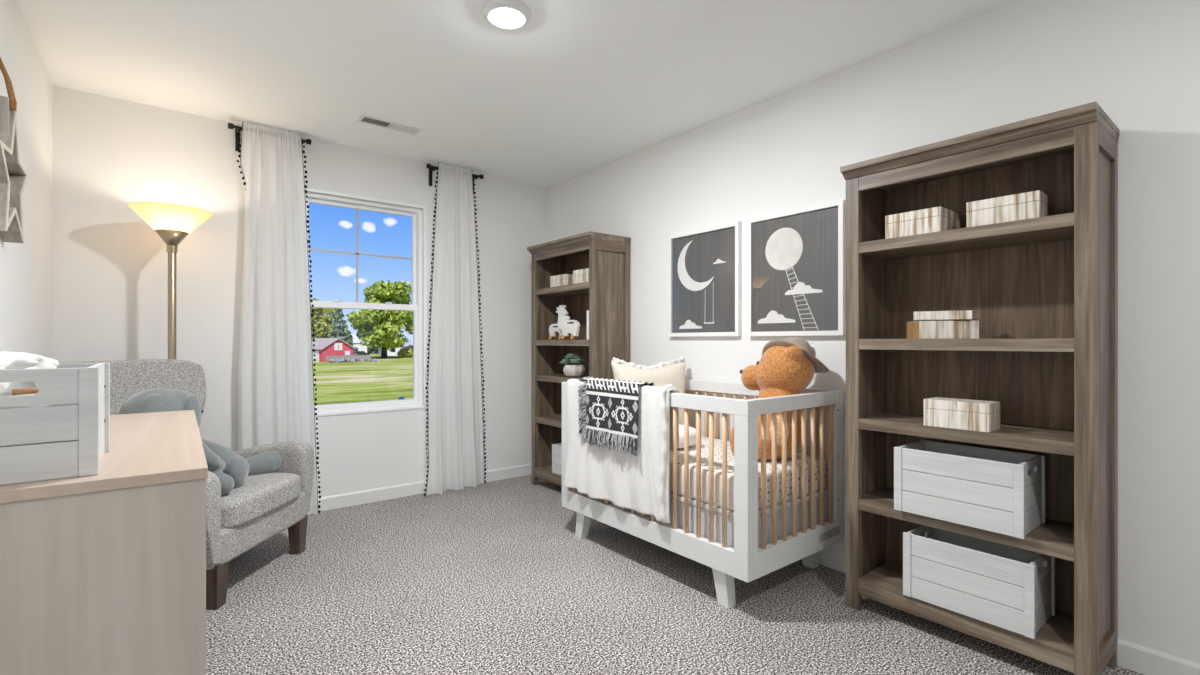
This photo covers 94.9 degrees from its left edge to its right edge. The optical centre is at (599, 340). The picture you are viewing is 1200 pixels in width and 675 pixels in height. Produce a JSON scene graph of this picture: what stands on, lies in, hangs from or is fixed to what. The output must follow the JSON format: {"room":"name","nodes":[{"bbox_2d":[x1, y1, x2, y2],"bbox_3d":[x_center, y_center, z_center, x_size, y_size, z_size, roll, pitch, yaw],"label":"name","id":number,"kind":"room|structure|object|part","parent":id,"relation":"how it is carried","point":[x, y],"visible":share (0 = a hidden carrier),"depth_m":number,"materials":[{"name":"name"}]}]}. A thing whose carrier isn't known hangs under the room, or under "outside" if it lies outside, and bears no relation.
{"room":"bedroom","nodes":[
{"label":"bedroom","id":0,"kind":"room"},
{"bbox_2d":[0,0,52,358],"bbox_3d":[-1.112,-0.101,0.576,0.140,2.440,5.966,0,0,-38],"label":"wall","id":1,"kind":"structure","parent":0,"point":[26,268],"depth_m":2.35,"materials":[{"name":"paint"}]},
{"bbox_2d":[0,57,27,242],"bbox_3d":[-1.995,-0.648,1.844,0.053,0.598,0.451,0,0,-38],"label":"star","id":2,"kind":"object","parent":1,"relation":"attached to","point":[13,176],"visible":1,"depth_m":1.84,"materials":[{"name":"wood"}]},
{"bbox_3d":[-1.996,-0.564,1.843,0.050,0.429,0.451,0,0,-38],"label":"frame","id":3,"kind":"part","parent":2,"relation":"part of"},
{"bbox_2d":[53,85,546,497],"bbox_3d":[-1.683,-0.101,3.844,3.032,2.440,0.140,0,0,-38],"label":"wall","id":4,"kind":"structure","parent":0,"point":[110,266],"depth_m":3.27,"materials":[{"name":"paint"}]},
{"bbox_2d":[228,122,310,150],"bbox_3d":[-2.041,-1.221,3.410,0.441,0.140,0.091,0,0,-38],"label":"curtain rod","id":5,"kind":"object","parent":4,"relation":"attached to","point":[230,125],"visible":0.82,"depth_m":3.33,"materials":[{"name":"black metal"}]},
{"bbox_2d":[237,122,320,514],"bbox_3d":[-1.981,-0.097,3.412,0.450,2.418,0.066,0,0,-35],"label":"sheer curtain","id":6,"kind":"object","parent":5,"relation":"hanging from","point":[276,384],"visible":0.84,"depth_m":3.39,"materials":[{"name":"fabric"}]},
{"bbox_3d":[-2.118,-0.097,3.329,0.024,2.418,0.109,0,0,27],"label":"pompom trim","id":7,"kind":"part","parent":6,"relation":"part of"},
{"bbox_3d":[-1.843,-0.097,3.496,0.101,2.418,0.011,0,0,-34],"label":"pompom trim","id":8,"kind":"part","parent":6,"relation":"part of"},
{"bbox_2d":[305,188,425,416],"bbox_3d":[-1.645,-0.249,3.852,0.835,1.491,0.123,0,0,-38],"label":"window","id":9,"kind":"structure","parent":4,"relation":"in","point":[415,213],"depth_m":4.00,"materials":[{"name":"plastic"}]},
{"bbox_3d":[-1.671,-0.588,3.884,0.747,0.727,0.028,0,0,-38],"label":"sash","id":10,"kind":"part","parent":9,"relation":"part of","materials":[{"name":"glass"}]},
{"bbox_3d":[-1.651,0.092,3.859,0.747,0.720,0.028,0,0,-38],"label":"sash","id":11,"kind":"part","parent":9,"relation":"part of","materials":[{"name":"plastic"}]},
{"bbox_2d":[318,464,530,510],"bbox_3d":[-1.635,1.075,3.784,3.032,0.088,0.013,0,0,-38],"label":"baseboard","id":12,"kind":"structure","parent":4,"relation":"attached to","point":[397,491],"depth_m":3.90,"materials":[{"name":"paint"}]},
{"bbox_2d":[426,163,483,192],"bbox_3d":[-1.101,-1.221,4.157,0.444,0.140,0.091,0,0,-38],"label":"curtain rod","id":13,"kind":"object","parent":4,"relation":"attached to","point":[431,168],"visible":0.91,"depth_m":4.08,"materials":[{"name":"black metal"}]},
{"bbox_2d":[424,163,486,495],"bbox_3d":[-1.082,-0.097,4.115,0.522,2.419,0.093,0,0,-42],"label":"sheer curtain","id":14,"kind":"object","parent":13,"relation":"hanging from","point":[456,441],"visible":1,"depth_m":4.11,"materials":[{"name":"fabric"}]},
{"bbox_3d":[-1.231,-0.097,3.986,0.042,2.418,0.134,0,0,28],"label":"pompom trim","id":15,"kind":"part","parent":14,"relation":"part of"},
{"bbox_3d":[-0.935,-0.097,4.237,0.014,2.418,0.119,0,0,43],"label":"pompom trim","id":16,"kind":"part","parent":14,"relation":"part of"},
{"bbox_2d":[17,0,1014,186],"bbox_3d":[0.130,-1.381,1.563,3.312,0.120,5.966,0,0,-38],"label":"ceiling","id":17,"kind":"structure","parent":0,"point":[582,86],"depth_m":2.59,"materials":[{"name":"paint"}]},
{"bbox_2d":[356,114,421,134],"bbox_3d":[-1.284,-1.317,3.364,0.356,0.007,0.120,0,0,-38],"label":"ceiling vent","id":18,"kind":"object","parent":17,"relation":"in","point":[378,122],"visible":1,"depth_m":3.36,"materials":[{"name":"metal"}]},
{"bbox_2d":[482,0,531,29],"bbox_3d":[-0.374,-1.306,2.210,0.198,0.031,0.198,0,0,-38],"label":"recessed light","id":19,"kind":"object","parent":17,"relation":"in","point":[503,14],"visible":1,"depth_m":2.18,"materials":[{"name":"paint"}]},
{"bbox_2d":[491,9,522,25],"bbox_3d":[-0.374,-1.296,2.210,0.127,0.013,0.127,0,0,-38],"label":"diffuser","id":20,"kind":"object","parent":19,"relation":"attached to","point":[499,17],"depth_m":2.20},
{"bbox_2d":[563,364,584,376],"bbox_3d":[-0.188,0.217,4.009,0.155,0.089,0.157,0,0,-38],"label":"pot","id":21,"kind":"object","parent":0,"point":[570,370],"depth_m":3.95,"materials":[{"name":"ceramic"}]},
{"bbox_2d":[206,475,1143,674],"bbox_3d":[0.130,1.179,1.563,3.312,0.120,5.966,0,0,-38],"label":"floor","id":22,"kind":"structure","parent":0,"point":[493,577],"depth_m":2.26,"materials":[{"name":"carpet"}]},
{"bbox_2d":[0,410,207,674],"bbox_3d":[-1.363,0.689,1.447,0.500,0.860,1.190,0,0,-37],"label":"dresser","id":23,"kind":"object","parent":22,"relation":"on","point":[104,573],"visible":0.94,"depth_m":1.05,"materials":[{"name":"brown wood"}]},
{"bbox_2d":[0,363,109,484],"bbox_3d":[-1.191,0.155,1.076,0.332,0.207,0.296,0,0,-38],"label":"crate","id":24,"kind":"object","parent":23,"relation":"on","point":[75,424],"visible":0.98,"depth_m":1.03,"materials":[{"name":"wood"}]},
{"bbox_2d":[12,388,38,394],"bbox_3d":[-1.066,0.093,1.026,0.040,0.013,0.011,0,0,-38],"label":"wooden peg","id":25,"kind":"object","parent":24,"relation":"in","point":[26,390],"visible":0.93,"depth_m":1.02,"materials":[{"name":"brown wood"}]},
{"bbox_2d":[0,351,58,446],"bbox_3d":[-1.216,0.131,1.076,0.221,0.223,0.200,0,0,-38],"label":"folded blanket","id":26,"kind":"object","parent":24,"relation":"in","point":[8,360],"visible":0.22,"depth_m":1.08,"materials":[{"name":"fabric"}]},
{"bbox_2d":[127,201,213,359],"bbox_3d":[-2.271,0.211,2.921,0.360,1.815,0.360,0,0,-38],"label":"floor lamp","id":27,"kind":"object","parent":22,"relation":"on","point":[172,222],"visible":0.66,"depth_m":2.89,"materials":[{"name":"brown metal"}]},
{"bbox_3d":[-2.271,-0.633,2.921,0.360,0.125,0.360,0,0,-38],"label":"lamp shade","id":28,"kind":"part","parent":27,"relation":"part of","materials":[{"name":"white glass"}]},
{"bbox_2d":[59,359,313,609],"bbox_3d":[-1.974,0.607,2.627,0.852,1.025,0.835,0,0,2],"label":"armchair","id":29,"kind":"object","parent":22,"relation":"on","point":[239,520],"visible":0.39,"depth_m":2.64,"materials":[{"name":"grey fabric"}]},
{"bbox_3d":[-2.264,0.457,2.636,0.270,0.725,0.772,0,0,2],"label":"backrest","id":30,"kind":"part","parent":29,"relation":"part of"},
{"bbox_2d":[118,388,280,494],"bbox_3d":[-1.839,0.456,2.596,0.447,0.502,0.662,0,0,2],"label":"elephant","id":31,"kind":"object","parent":29,"relation":"on","point":[232,470],"visible":0.42,"depth_m":2.42},
{"bbox_3d":[-1.890,0.725,2.281,0.618,0.387,0.123,0,0,6],"label":"armrest","id":32,"kind":"part","parent":29,"relation":"part of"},
{"bbox_3d":[-1.620,1.024,2.318,0.070,0.190,0.075,0,0,2],"label":"leg","id":33,"kind":"part","parent":29,"relation":"part of","materials":[{"name":"brown wood"}]},
{"bbox_3d":[-1.887,0.873,2.624,0.632,0.157,0.730,0,0,2],"label":"seat frame","id":34,"kind":"part","parent":29,"relation":"part of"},
{"bbox_2d":[221,473,300,528],"bbox_3d":[-1.826,0.751,2.622,0.555,0.156,0.584,0,0,2],"label":"seat cushion","id":35,"kind":"object","parent":29,"relation":"on","point":[261,498],"depth_m":2.56,"materials":[{"name":"fabric"}]},
{"bbox_3d":[-1.868,0.725,2.967,0.618,0.387,0.123,0,0,-3],"label":"armrest","id":36,"kind":"part","parent":29,"relation":"part of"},
{"bbox_3d":[-1.601,1.024,2.913,0.070,0.190,0.075,0,0,2],"label":"leg","id":37,"kind":"part","parent":29,"relation":"part of","materials":[{"name":"brown wood"}]},
{"bbox_2d":[527,231,630,485],"bbox_3d":[-0.176,0.195,4.085,0.363,1.848,0.809,0,0,-38],"label":"bookcase","id":38,"kind":"object","parent":22,"relation":"on","point":[606,295],"visible":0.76,"depth_m":4.15,"materials":[{"name":"brown wood"}]},
{"bbox_3d":[-0.509,0.209,4.297,0.030,1.820,0.055,0,0,-38],"label":"post","id":39,"kind":"part","parent":38,"relation":"part of","materials":[{"name":"brown wood"}]},
{"bbox_3d":[-0.170,0.609,4.091,0.301,0.043,0.738,0,0,-38],"label":"shelf","id":40,"kind":"part","parent":38,"relation":"part of","materials":[{"name":"brown wood"}]},
{"bbox_3d":[-0.170,1.018,4.090,0.302,0.069,0.690,0,0,-38],"label":"shelf","id":41,"kind":"part","parent":38,"relation":"part of","materials":[{"name":"brown wood"}]},
{"bbox_3d":[-0.403,0.159,4.389,0.250,1.720,0.018,0,0,-38],"label":"panel","id":42,"kind":"part","parent":38,"relation":"part of","materials":[{"name":"brown wood"}]},
{"bbox_2d":[552,443,561,475],"bbox_3d":[-0.132,0.876,4.027,0.255,0.212,0.410,0,0,-38],"label":"crate","id":43,"kind":"object","parent":38,"relation":"on","point":[556,448],"visible":0.24,"depth_m":4.07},
{"bbox_2d":[549,305,567,339],"bbox_3d":[-0.315,-0.140,4.173,0.050,0.260,0.233,0,0,-38],"label":"giraffe","id":44,"kind":"object","parent":38,"relation":"on","point":[561,310],"visible":0.72,"depth_m":4.15,"materials":[{"name":"white paint"}]},
{"bbox_2d":[550,274,572,286],"bbox_3d":[-0.268,-0.446,4.130,0.120,0.088,0.205,0,0,-38],"label":"box","id":45,"kind":"object","parent":38,"relation":"on","point":[564,279],"visible":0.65,"depth_m":4.05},
{"bbox_3d":[-0.268,-0.473,4.130,0.120,0.034,0.205,0,0,-38],"label":"lid","id":46,"kind":"part","parent":45,"relation":"part of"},
{"bbox_3d":[-0.278,-0.661,4.005,0.027,0.077,0.690,0,0,-38],"label":"rail","id":47,"kind":"part","parent":38,"relation":"part of","materials":[{"name":"brown wood"}]},
{"bbox_3d":[-0.170,-0.380,4.091,0.301,0.043,0.738,0,0,-38],"label":"shelf","id":48,"kind":"part","parent":38,"relation":"part of","materials":[{"name":"brown wood"}]},
{"bbox_3d":[-0.170,0.013,4.091,0.301,0.043,0.738,0,0,-38],"label":"shelf","id":49,"kind":"part","parent":38,"relation":"part of","materials":[{"name":"brown wood"}]},
{"bbox_3d":[-0.170,0.283,4.091,0.301,0.043,0.738,0,0,-38],"label":"shelf","id":50,"kind":"part","parent":38,"relation":"part of","materials":[{"name":"brown wood"}]},
{"bbox_3d":[-0.292,0.209,4.486,0.045,1.820,0.030,0,0,-38],"label":"post","id":51,"kind":"part","parent":38,"relation":"part of","materials":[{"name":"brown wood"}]},
{"bbox_2d":[558,315,579,339],"bbox_3d":[-0.226,-0.100,4.000,0.050,0.179,0.244,0,0,-38],"label":"elephant","id":52,"kind":"object","parent":38,"relation":"on","point":[563,321],"visible":1,"depth_m":4.00},
{"bbox_2d":[559,353,585,376],"bbox_3d":[-0.193,0.175,4.010,0.162,0.172,0.204,0,0,-38],"label":"potted succulent","id":53,"kind":"object","parent":38,"relation":"on","point":[570,370],"visible":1,"depth_m":3.96,"materials":[{"name":"ceramic"}]},
{"bbox_3d":[-0.045,0.161,4.189,0.012,1.716,0.740,0,0,-38],"label":"panel","id":54,"kind":"part","parent":38,"relation":"part of","materials":[{"name":"brown wood"}]},
{"bbox_3d":[-0.176,-0.705,4.085,0.363,0.048,0.809,0,0,-38],"label":"crown moulding","id":55,"kind":"part","parent":38,"relation":"part of","materials":[{"name":"brown wood"}]},
{"bbox_2d":[573,268,588,283],"bbox_3d":[-0.090,-0.453,3.907,0.120,0.102,0.180,0,0,-38],"label":"box","id":56,"kind":"object","parent":38,"relation":"on","point":[582,275],"visible":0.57,"depth_m":3.86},
{"bbox_3d":[-0.090,-0.484,3.907,0.120,0.039,0.180,0,0,-38],"label":"lid","id":57,"kind":"part","parent":56,"relation":"part of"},
{"bbox_2d":[587,310,588,339],"bbox_3d":[-0.022,-0.110,3.829,0.160,0.200,0.024,0,0,-38],"label":"book","id":58,"kind":"object","parent":38,"relation":"on","point":[587,310],"visible":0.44,"depth_m":3.78,"materials":[{"name":"white paint"}]},
{"bbox_3d":[-0.045,0.209,3.714,0.030,1.820,0.055,0,0,-38],"label":"post","id":59,"kind":"part","parent":38,"relation":"part of","materials":[{"name":"brown wood"}]},
{"bbox_3d":[0.068,0.159,3.796,0.250,1.720,0.018,0,0,-38],"label":"panel","id":60,"kind":"part","parent":38,"relation":"part of","materials":[{"name":"brown wood"}]},
{"bbox_3d":[0.072,-0.658,3.791,0.249,0.084,0.030,0,0,-38],"label":"rail","id":61,"kind":"part","parent":38,"relation":"part of","materials":[{"name":"brown wood"}]},
{"bbox_3d":[0.187,0.209,3.883,0.045,1.820,0.030,0,0,-38],"label":"post","id":62,"kind":"part","parent":38,"relation":"part of","materials":[{"name":"brown wood"}]},
{"bbox_2d":[562,379,842,608],"bbox_3d":[0.476,0.679,2.937,0.749,0.880,1.310,0,0,-38],"label":"crib","id":63,"kind":"object","parent":22,"relation":"on","point":[746,562],"visible":0.68,"depth_m":2.44,"materials":[{"name":"paint"}]},
{"bbox_3d":[-0.190,0.581,3.201,0.035,0.559,0.068,0,0,-38],"label":"corner post","id":64,"kind":"part","parent":63,"relation":"part of","materials":[{"name":"paint"}]},
{"bbox_3d":[-0.092,1.042,3.134,0.060,0.155,0.091,0,0,-38],"label":"leg","id":65,"kind":"part","parent":63,"relation":"part of","materials":[{"name":"paint"}]},
{"bbox_2d":[565,379,678,523],"bbox_3d":[0.082,0.517,2.841,0.112,0.636,0.807,0,0,-39],"label":"fleece blanket","id":66,"kind":"object","parent":63,"relation":"on","point":[639,483],"visible":0.58,"depth_m":2.67,"materials":[{"name":"fabric"}]},
{"bbox_2d":[578,376,654,455],"bbox_3d":[0.070,0.372,2.842,0.146,0.356,0.480,0,0,-38],"label":"throw","id":67,"kind":"object","parent":66,"relation":"on","point":[608,408],"visible":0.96,"depth_m":2.79,"materials":[{"name":"fabric"}]},
{"bbox_3d":[0.196,0.270,2.715,0.035,0.062,1.308,0,0,-38],"label":"rail","id":68,"kind":"part","parent":63,"relation":"part of","materials":[{"name":"paint"}]},
{"bbox_3d":[0.196,0.912,2.715,0.035,0.103,1.308,0,0,-38],"label":"rail","id":69,"kind":"part","parent":63,"relation":"part of","materials":[{"name":"paint"}]},
{"bbox_2d":[577,491,827,547],"bbox_3d":[0.474,0.829,2.936,0.658,0.180,1.214,0,0,-38],"label":"skirt","id":70,"kind":"object","parent":63,"relation":"hanging from","point":[680,504],"visible":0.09,"depth_m":2.46,"materials":[{"name":"fabric"}]},
{"bbox_3d":[0.531,1.042,2.350,0.060,0.155,0.091,0,0,-38],"label":"leg","id":71,"kind":"part","parent":63,"relation":"part of","materials":[{"name":"paint"}]},
{"bbox_3d":[0.581,0.581,2.230,0.035,0.559,0.068,0,0,-38],"label":"corner post","id":72,"kind":"part","parent":63,"relation":"part of","materials":[{"name":"paint"}]},
{"bbox_2d":[669,436,827,510],"bbox_3d":[0.474,0.641,2.936,0.662,0.150,1.218,0,0,-38],"label":"mattress","id":73,"kind":"object","parent":63,"relation":"on","point":[704,440],"visible":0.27,"depth_m":2.50,"materials":[{"name":"fabric"}]},
{"bbox_2d":[611,357,685,424],"bbox_3d":[0.306,0.327,3.303,0.478,0.462,0.205,0,0,-13],"label":"throw pillow","id":74,"kind":"object","parent":73,"relation":"on","point":[672,372],"visible":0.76,"depth_m":3.27,"materials":[{"name":"beige fabric"}]},
{"bbox_2d":[670,424,695,448],"bbox_3d":[0.334,0.508,2.986,0.400,0.115,0.260,0,0,40],"label":"pillow","id":75,"kind":"object","parent":73,"relation":"on","point":[692,431],"visible":0.15,"depth_m":2.85,"materials":[{"name":"white fabric"}]},
{"bbox_2d":[730,344,814,459],"bbox_3d":[0.835,0.285,2.660,0.382,0.558,0.412,0,0,32],"label":"teddy bear","id":76,"kind":"object","parent":73,"relation":"on","point":[781,370],"visible":0.58,"depth_m":2.54},
{"bbox_2d":[762,337,828,372],"bbox_3d":[0.945,0.069,2.652,0.290,0.180,0.306,0,0,-43],"label":"felt hat","id":77,"kind":"object","parent":76,"relation":"on","point":[810,353],"visible":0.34,"depth_m":2.59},
{"bbox_3d":[0.754,0.270,3.159,0.035,0.062,1.308,0,0,-38],"label":"rail","id":78,"kind":"part","parent":63,"relation":"part of","materials":[{"name":"paint"}]},
{"bbox_3d":[0.871,0.270,2.439,0.678,0.062,0.035,0,0,-38],"label":"rail","id":79,"kind":"part","parent":63,"relation":"part of","materials":[{"name":"paint"}]},
{"bbox_3d":[0.871,0.912,2.439,0.678,0.103,0.035,0,0,-38],"label":"rail","id":80,"kind":"part","parent":63,"relation":"part of","materials":[{"name":"paint"}]},
{"bbox_3d":[1.034,1.042,2.751,0.060,0.155,0.091,0,0,-38],"label":"leg","id":81,"kind":"part","parent":63,"relation":"part of","materials":[{"name":"paint"}]},
{"bbox_3d":[1.140,0.581,2.674,0.035,0.559,0.068,0,0,-38],"label":"corner post","id":82,"kind":"part","parent":63,"relation":"part of","materials":[{"name":"paint"}]},
{"bbox_3d":[0.754,0.912,3.159,0.035,0.103,1.308,0,0,-38],"label":"rail","id":83,"kind":"part","parent":63,"relation":"part of","materials":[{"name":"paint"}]},
{"bbox_2d":[840,101,1119,674],"bbox_3d":[1.399,0.195,2.103,0.363,1.848,0.809,0,0,-38],"label":"bookcase","id":84,"kind":"object","parent":22,"relation":"on","point":[1042,292],"visible":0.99,"depth_m":2.04,"materials":[{"name":"brown wood"}]},
{"bbox_3d":[1.066,0.209,2.315,0.030,1.820,0.055,0,0,-38],"label":"post","id":85,"kind":"part","parent":84,"relation":"part of","materials":[{"name":"brown wood"}]},
{"bbox_3d":[1.172,0.159,2.407,0.250,1.720,0.018,0,0,-38],"label":"panel","id":86,"kind":"part","parent":84,"relation":"part of","materials":[{"name":"brown wood"}]},
{"bbox_3d":[1.284,0.209,2.503,0.045,1.820,0.030,0,0,-38],"label":"post","id":87,"kind":"part","parent":84,"relation":"part of","materials":[{"name":"brown wood"}]},
{"bbox_2d":[885,206,959,238],"bbox_3d":[1.312,-0.461,2.239,0.200,0.105,0.205,0,0,-38],"label":"box","id":88,"kind":"object","parent":84,"relation":"on","point":[935,219],"visible":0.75,"depth_m":2.17,"materials":[{"name":"wood"}]},
{"bbox_3d":[1.312,-0.497,2.239,0.200,0.034,0.205,0,0,-38],"label":"lid","id":89,"kind":"part","parent":88,"relation":"part of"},
{"bbox_2d":[907,319,978,338],"bbox_3d":[1.329,-0.044,2.144,0.216,0.072,0.126,0,0,19],"label":"box","id":90,"kind":"object","parent":84,"relation":"on","point":[916,329],"visible":1,"depth_m":2.09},
{"bbox_2d":[913,309,971,319],"bbox_3d":[1.331,-0.100,2.142,0.190,0.037,0.120,0,0,32],"label":"tray","id":91,"kind":"object","parent":90,"relation":"on","point":[963,314],"visible":0.81,"depth_m":2.09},
{"bbox_2d":[924,397,999,432],"bbox_3d":[1.344,0.271,2.049,0.118,0.101,0.213,0,0,-38],"label":"box","id":92,"kind":"object","parent":84,"relation":"on","point":[953,413],"visible":1,"depth_m":2.00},
{"bbox_3d":[1.344,0.237,2.049,0.118,0.034,0.213,0,0,-38],"label":"lid","id":93,"kind":"part","parent":92,"relation":"part of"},
{"bbox_3d":[1.298,-0.661,2.023,0.027,0.077,0.690,0,0,-38],"label":"rail","id":94,"kind":"part","parent":84,"relation":"part of","materials":[{"name":"brown wood"}]},
{"bbox_3d":[1.406,-0.387,2.108,0.301,0.043,0.738,0,0,-38],"label":"shelf","id":95,"kind":"part","parent":84,"relation":"part of","materials":[{"name":"brown wood"}]},
{"bbox_3d":[1.406,0.013,2.108,0.301,0.043,0.738,0,0,-38],"label":"shelf","id":96,"kind":"part","parent":84,"relation":"part of","materials":[{"name":"brown wood"}]},
{"bbox_3d":[1.406,0.344,2.108,0.301,0.043,0.738,0,0,-38],"label":"shelf","id":97,"kind":"part","parent":84,"relation":"part of","materials":[{"name":"brown wood"}]},
{"bbox_3d":[1.406,0.678,2.108,0.301,0.043,0.738,0,0,-38],"label":"shelf","id":98,"kind":"part","parent":84,"relation":"part of","materials":[{"name":"brown wood"}]},
{"bbox_3d":[1.405,1.018,2.108,0.302,0.069,0.690,0,0,-38],"label":"shelf","id":99,"kind":"part","parent":84,"relation":"part of","materials":[{"name":"brown wood"}]},
{"bbox_2d":[894,440,1045,538],"bbox_3d":[1.374,0.534,2.062,0.262,0.243,0.413,0,0,-38],"label":"crate","id":100,"kind":"object","parent":84,"relation":"on","point":[993,490],"visible":1,"depth_m":1.97,"materials":[{"name":"wood"}]},
{"bbox_2d":[903,525,1055,638],"bbox_3d":[1.404,0.863,2.054,0.262,0.240,0.411,0,0,-38],"label":"crate","id":101,"kind":"object","parent":84,"relation":"on","point":[1010,588],"visible":0.92,"depth_m":1.97,"materials":[{"name":"wood"}]},
{"bbox_3d":[1.399,-0.705,2.103,0.363,0.048,0.809,0,0,-38],"label":"crown moulding","id":102,"kind":"part","parent":84,"relation":"part of","materials":[{"name":"brown wood"}]},
{"bbox_3d":[1.530,0.161,2.207,0.012,1.716,0.740,0,0,-38],"label":"panel","id":103,"kind":"part","parent":84,"relation":"part of","materials":[{"name":"brown wood"}]},
{"bbox_2d":[967,190,1047,226],"bbox_3d":[1.467,-0.461,1.987,0.110,0.104,0.217,0,0,-38],"label":"box","id":104,"kind":"object","parent":84,"relation":"on","point":[1033,204],"visible":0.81,"depth_m":1.94,"materials":[{"name":"wood"}]},
{"bbox_3d":[1.467,-0.496,1.987,0.110,0.034,0.217,0,0,-38],"label":"lid","id":105,"kind":"part","parent":104,"relation":"part of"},
{"bbox_3d":[1.530,0.209,1.731,0.030,1.820,0.055,0,0,-38],"label":"post","id":106,"kind":"part","parent":84,"relation":"part of","materials":[{"name":"brown wood"}]},
{"bbox_3d":[1.644,0.159,1.813,0.250,1.720,0.018,0,0,-38],"label":"panel","id":107,"kind":"part","parent":84,"relation":"part of","materials":[{"name":"brown wood"}]},
{"bbox_3d":[1.647,1.019,1.808,0.249,0.070,0.030,0,0,-38],"label":"rail","id":108,"kind":"part","parent":84,"relation":"part of","materials":[{"name":"brown wood"}]},
{"bbox_3d":[1.647,-0.658,1.808,0.249,0.084,0.030,0,0,-38],"label":"rail","id":109,"kind":"part","parent":84,"relation":"part of","materials":[{"name":"brown wood"}]},
{"bbox_3d":[1.763,0.209,1.901,0.045,1.820,0.030,0,0,-38],"label":"post","id":110,"kind":"part","parent":84,"relation":"part of","materials":[{"name":"brown wood"}]},
{"bbox_2d":[547,0,1199,663],"bbox_3d":[1.371,-0.101,2.550,0.140,2.440,5.966,0,0,-38],"label":"wall","id":111,"kind":"structure","parent":0,"point":[1017,60],"depth_m":2.11,"materials":[{"name":"paint"}]},
{"bbox_2d":[668,221,740,336],"bbox_3d":[0.625,-0.354,3.351,0.028,0.653,0.554,0,0,-38],"label":"framed print","id":112,"kind":"object","parent":111,"relation":"attached to","point":[704,265],"visible":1,"depth_m":3.33},
{"bbox_2d":[747,199,845,335],"bbox_3d":[1.006,-0.354,2.870,0.028,0.654,0.552,0,0,-38],"label":"framed print","id":113,"kind":"object","parent":111,"relation":"attached to","point":[796,258],"visible":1,"depth_m":2.84},
{"bbox_2d":[817,548,1199,674],"bbox_3d":[1.311,1.075,2.502,0.013,0.088,5.686,0,0,-38],"label":"baseboard","id":114,"kind":"structure","parent":111,"relation":"attached to","point":[1137,658],"depth_m":1.85,"materials":[{"name":"paint"}]},
{"label":"outside","id":115,"kind":"structure","parent":0,"visible":0},
{"bbox_2d":[313,352,412,404],"bbox_3d":[-29.863,4.069,125.973,410.000,0.300,225.600,0,0,-38],"label":"lawn","id":116,"kind":"structure","parent":115,"point":[390,378],"depth_m":54.62,"materials":[{"name":"plant"}]},
{"bbox_2d":[310,298,352,342],"bbox_3d":[-66.568,-2.933,125.949,18.784,13.929,9.579,0,0,-38],"label":"tree","id":117,"kind":"object","parent":116,"relation":"on","point":[326,320],"visible":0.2,"depth_m":126.11,"materials":[{"name":"green plant"}]},
{"bbox_2d":[312,338,355,361],"bbox_3d":[-53.244,1.679,107.221,9.650,4.480,6.700,0,0,38],"label":"barn","id":118,"kind":"object","parent":116,"relation":"on","point":[323,347],"visible":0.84,"depth_m":104.20,"materials":[{"name":"wood"}]},
{"bbox_3d":[-53.450,2.869,103.546,2.400,2.100,0.080,0,0,38],"label":"door","id":119,"kind":"part","parent":118,"relation":"part of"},
{"bbox_2d":[329,299,356,354],"bbox_3d":[-56.983,-2.618,120.774,7.671,13.275,7.830,0,0,-38],"label":"spruce tree","id":120,"kind":"object","parent":116,"relation":"on","point":[339,313],"visible":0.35,"depth_m":120.26,"materials":[{"name":"green plant"}]},
{"bbox_2d":[326,355,370,361],"bbox_3d":[-47.637,3.304,104.523,0.171,1.230,8.620,0,0,40],"label":"fence","id":121,"kind":"object","parent":116,"relation":"on","point":[362,357],"visible":0.65,"depth_m":104.65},
{"bbox_3d":[-49.764,3.304,101.850,0.050,1.230,1.669,0,0,40],"label":"board panel","id":122,"kind":"part","parent":121,"relation":"part of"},
{"bbox_3d":[-47.600,3.304,104.473,0.050,1.230,1.669,0,0,40],"label":"board panel","id":123,"kind":"part","parent":121,"relation":"part of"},
{"bbox_3d":[-46.519,3.304,105.784,0.050,1.230,1.669,0,0,40],"label":"board panel","id":124,"kind":"part","parent":121,"relation":"part of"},
{"bbox_3d":[-45.437,3.304,107.096,0.050,1.230,1.669,0,0,40],"label":"board panel","id":125,"kind":"part","parent":121,"relation":"part of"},
{"bbox_2d":[327,357,378,362],"bbox_3d":[-45.578,3.595,102.081,9.161,1.229,2.261,0,0,-38],"label":"rubble pile","id":126,"kind":"object","parent":116,"relation":"on","point":[343,359],"visible":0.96,"depth_m":101.03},
{"bbox_2d":[349,335,366,352],"bbox_3d":[-66.060,1.119,142.245,10.600,5.600,6.600,0,0,-32],"label":"house","id":127,"kind":"structure","parent":116,"relation":"on","point":[356,341],"depth_m":141.65,"materials":[{"name":"white"}]},
{"bbox_2d":[353,351,369,354],"bbox_3d":[-58.812,3.192,134.629,4.400,1.445,1.800,0,0,-43],"label":"car","id":128,"kind":"object","parent":116,"relation":"on","point":[356,352],"visible":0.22,"depth_m":134.17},
{"bbox_2d":[346,280,412,358],"bbox_3d":[-47.542,-4.940,124.116,18.276,17.943,15.604,0,0,-38],"label":"tree","id":129,"kind":"object","parent":116,"relation":"on","point":[380,329],"visible":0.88,"depth_m":120.39,"materials":[{"name":"green plant"}]},
{"bbox_2d":[367,340,410,353],"bbox_3d":[-74.963,2.048,164.248,157.068,8.201,14.983,0,0,-38],"label":"hedgerow","id":130,"kind":"object","parent":116,"relation":"on","point":[370,349],"visible":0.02,"depth_m":167.43,"materials":[{"name":"green plant"}]},
{"bbox_2d":[378,341,412,355],"bbox_3d":[-55.351,2.019,150.608,9.600,3.800,6.600,0,0,-30],"label":"house","id":131,"kind":"structure","parent":116,"relation":"on","point":[393,352],"depth_m":147.72,"materials":[{"name":"white"}]},
{"bbox_2d":[397,345,412,357],"bbox_3d":[-43.684,2.556,132.831,10.378,3.560,5.308,0,0,-38],"label":"shrub","id":132,"kind":"object","parent":116,"relation":"on","point":[404,352],"visible":0.3,"depth_m":129.98,"materials":[{"name":"green plant"}]}
]}

